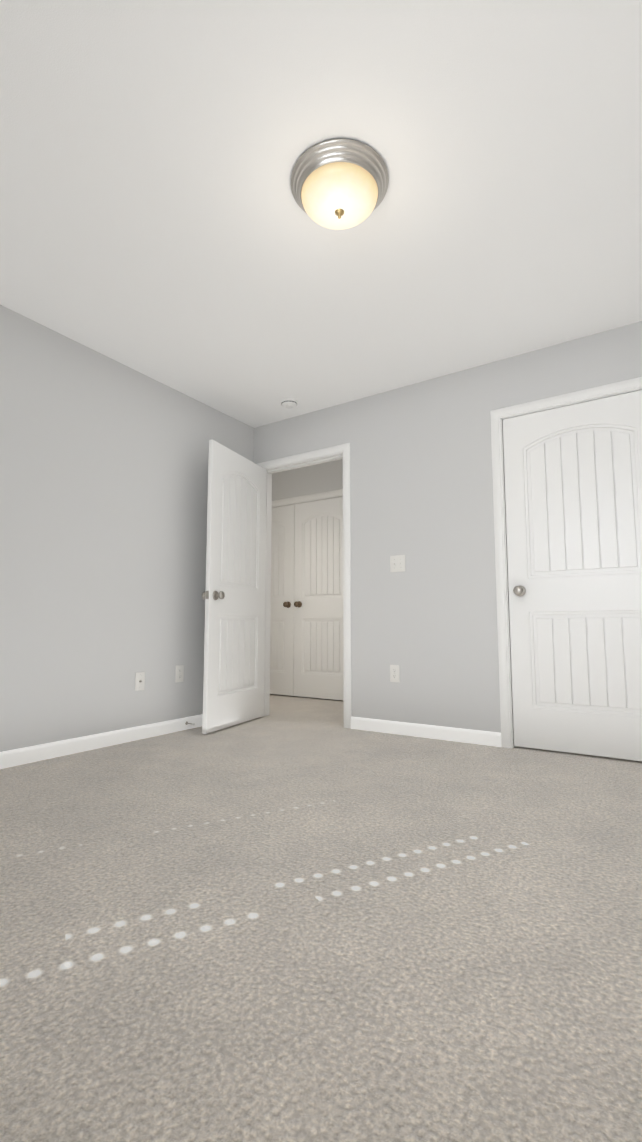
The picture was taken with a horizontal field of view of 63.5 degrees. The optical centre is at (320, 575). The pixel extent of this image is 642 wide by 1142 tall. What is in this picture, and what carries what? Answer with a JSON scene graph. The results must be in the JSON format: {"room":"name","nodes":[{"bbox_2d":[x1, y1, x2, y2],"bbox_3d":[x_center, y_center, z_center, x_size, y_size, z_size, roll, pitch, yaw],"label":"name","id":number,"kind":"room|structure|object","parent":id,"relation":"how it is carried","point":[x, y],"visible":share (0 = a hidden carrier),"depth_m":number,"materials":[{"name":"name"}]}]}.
{"room":"empty bedroom","nodes":[
{"label":"empty bedroom","id":0,"kind":"room"},
{"bbox_2d":[0,305,253,751],"bbox_3d":[-1.653,-0.220,2.860,0.115,2.440,3.715,-4,-7,33],"label":"wall","id":1,"kind":"structure","parent":0,"point":[103,494],"depth_m":3.17,"materials":[{"name":"grey paint"}]},
{"bbox_2d":[0,714,202,768],"bbox_3d":[-1.561,0.955,2.768,0.013,0.083,3.570,-4,-7,33],"label":"baseboard","id":2,"kind":"structure","parent":1,"relation":"attached to","point":[19,756],"depth_m":3.06,"materials":[{"name":"white paint"}]},
{"bbox_2d":[135,672,144,690],"bbox_3d":[-1.176,0.686,3.377,0.016,0.117,0.072,-4,-7,33],"label":"outlet plate","id":3,"kind":"object","parent":1,"relation":"attached to","point":[139,680],"visible":1,"depth_m":3.38,"materials":[{"name":"white plastic"}]},
{"bbox_2d":[175,665,183,681],"bbox_3d":[-0.997,0.689,3.657,0.008,0.117,0.072,-4,-7,33],"label":"electrical outlet","id":4,"kind":"object","parent":1,"relation":"attached to","point":[179,676],"visible":1,"depth_m":3.65,"materials":[{"name":"white plastic"}]},
{"bbox_2d":[272,459,342,500],"bbox_3d":[0.867,0.014,5.186,6.715,2.440,0.765,-4,-7,33],"label":"wall","id":5,"kind":"structure","parent":0,"point":[315,479],"depth_m":5.49,"materials":[{"name":"grey paint"}]},
{"bbox_2d":[270,504,294,695],"bbox_3d":[-0.589,0.254,5.662,0.699,2.030,0.104,-4,-7,33],"label":"hall door","id":6,"kind":"structure","parent":5,"relation":"in","point":[282,605],"depth_m":5.57,"materials":[{"name":"white paint"}]},
{"bbox_2d":[272,489,342,507],"bbox_3d":[-0.266,0.211,5.517,1.544,2.112,0.132,-4,-7,33],"label":"door frame","id":7,"kind":"structure","parent":5,"relation":"attached to","point":[322,495],"depth_m":5.46,"materials":[{"name":"white paint"}]},
{"bbox_2d":[294,497,343,700],"bbox_3d":[-0.002,0.216,5.277,0.699,2.030,0.104,-4,-7,33],"label":"hall door","id":8,"kind":"structure","parent":5,"relation":"in","point":[318,613],"depth_m":5.31,"materials":[{"name":"white paint"}]},
{"bbox_2d":[0,694,641,1141],"bbox_3d":[-0.446,1.079,3.082,6.945,0.100,5.630,-4,-7,33],"label":"floor","id":9,"kind":"structure","parent":0,"point":[292,918],"depth_m":1.20,"materials":[{"name":"carpet"}]},
{"bbox_2d":[0,0,641,427],"bbox_3d":[-0.445,-1.448,3.334,6.945,0.100,5.630,-4,-7,33],"label":"ceiling","id":10,"kind":"structure","parent":0,"point":[158,224],"depth_m":2.03,"materials":[{"name":"white paint"}]},
{"bbox_2d":[280,398,297,408],"bbox_3d":[-0.243,-1.317,3.970,0.136,0.036,0.136,-4,-7,33],"label":"smoke detector","id":11,"kind":"object","parent":10,"relation":"attached to","point":[289,403],"visible":1,"depth_m":3.94,"materials":[{"name":"white plastic"}]},
{"bbox_2d":[291,139,388,229],"bbox_3d":[0.072,-1.456,2.012,0.380,0.147,0.380,-4,-7,33],"label":"flush-mount light","id":12,"kind":"object","parent":10,"relation":"attached to","point":[338,184],"visible":1,"depth_m":1.93,"materials":[{"name":"white glass"}]},
{"bbox_2d":[253,321,641,732],"bbox_3d":[0.082,-0.105,4.003,6.715,2.440,0.115,-4,-7,33],"label":"wall","id":13,"kind":"structure","parent":0,"point":[421,488],"depth_m":3.50,"materials":[{"name":"grey paint"}]},
{"bbox_2d":[202,439,266,733],"bbox_3d":[-0.625,0.081,3.924,0.172,2.030,0.792,-2,-6,23],"label":"entry door","id":14,"kind":"structure","parent":13,"relation":"in","point":[233,595],"depth_m":3.84,"materials":[{"name":"white paint"}]},
{"bbox_2d":[257,443,351,727],"bbox_3d":[-0.131,0.072,4.127,0.919,2.112,0.150,-4,-7,33],"label":"door frame","id":15,"kind":"structure","parent":13,"relation":"attached to","point":[344,449],"depth_m":4.00,"materials":[{"name":"white paint"}]},
{"bbox_2d":[390,665,399,681],"bbox_3d":[0.507,0.671,3.570,0.072,0.117,0.008,-4,-7,33],"label":"outlet","id":16,"kind":"object","parent":13,"relation":"attached to","point":[394,674],"visible":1,"depth_m":3.57,"materials":[{"name":"white plastic"}]},
{"bbox_2d":[390,555,404,571],"bbox_3d":[0.533,-0.088,3.622,0.116,0.117,0.019,-4,-7,33],"label":"switch plate","id":17,"kind":"object","parent":13,"relation":"attached to","point":[397,563],"visible":1,"depth_m":3.62,"materials":[{"name":"white plastic"}]},
{"bbox_2d":[351,716,500,746],"bbox_3d":[0.655,1.023,3.432,1.051,0.083,0.013,-4,-7,33],"label":"baseboard","id":18,"kind":"structure","parent":13,"relation":"attached to","point":[480,737],"depth_m":3.39,"materials":[{"name":"white paint"}]},
{"bbox_2d":[490,377,641,747],"bbox_3d":[1.540,-0.012,3.026,0.886,2.063,0.115,-4,-7,33],"label":"door frame","id":19,"kind":"structure","parent":13,"relation":"attached to","point":[513,746],"depth_m":3.19,"materials":[{"name":"white paint"}]},
{"bbox_2d":[503,390,641,760],"bbox_3d":[1.502,-0.014,2.963,0.856,2.030,0.104,-4,-7,33],"label":"closet door","id":20,"kind":"structure","parent":13,"relation":"in","point":[573,486],"depth_m":3.00,"materials":[{"name":"white paint"}]}
]}

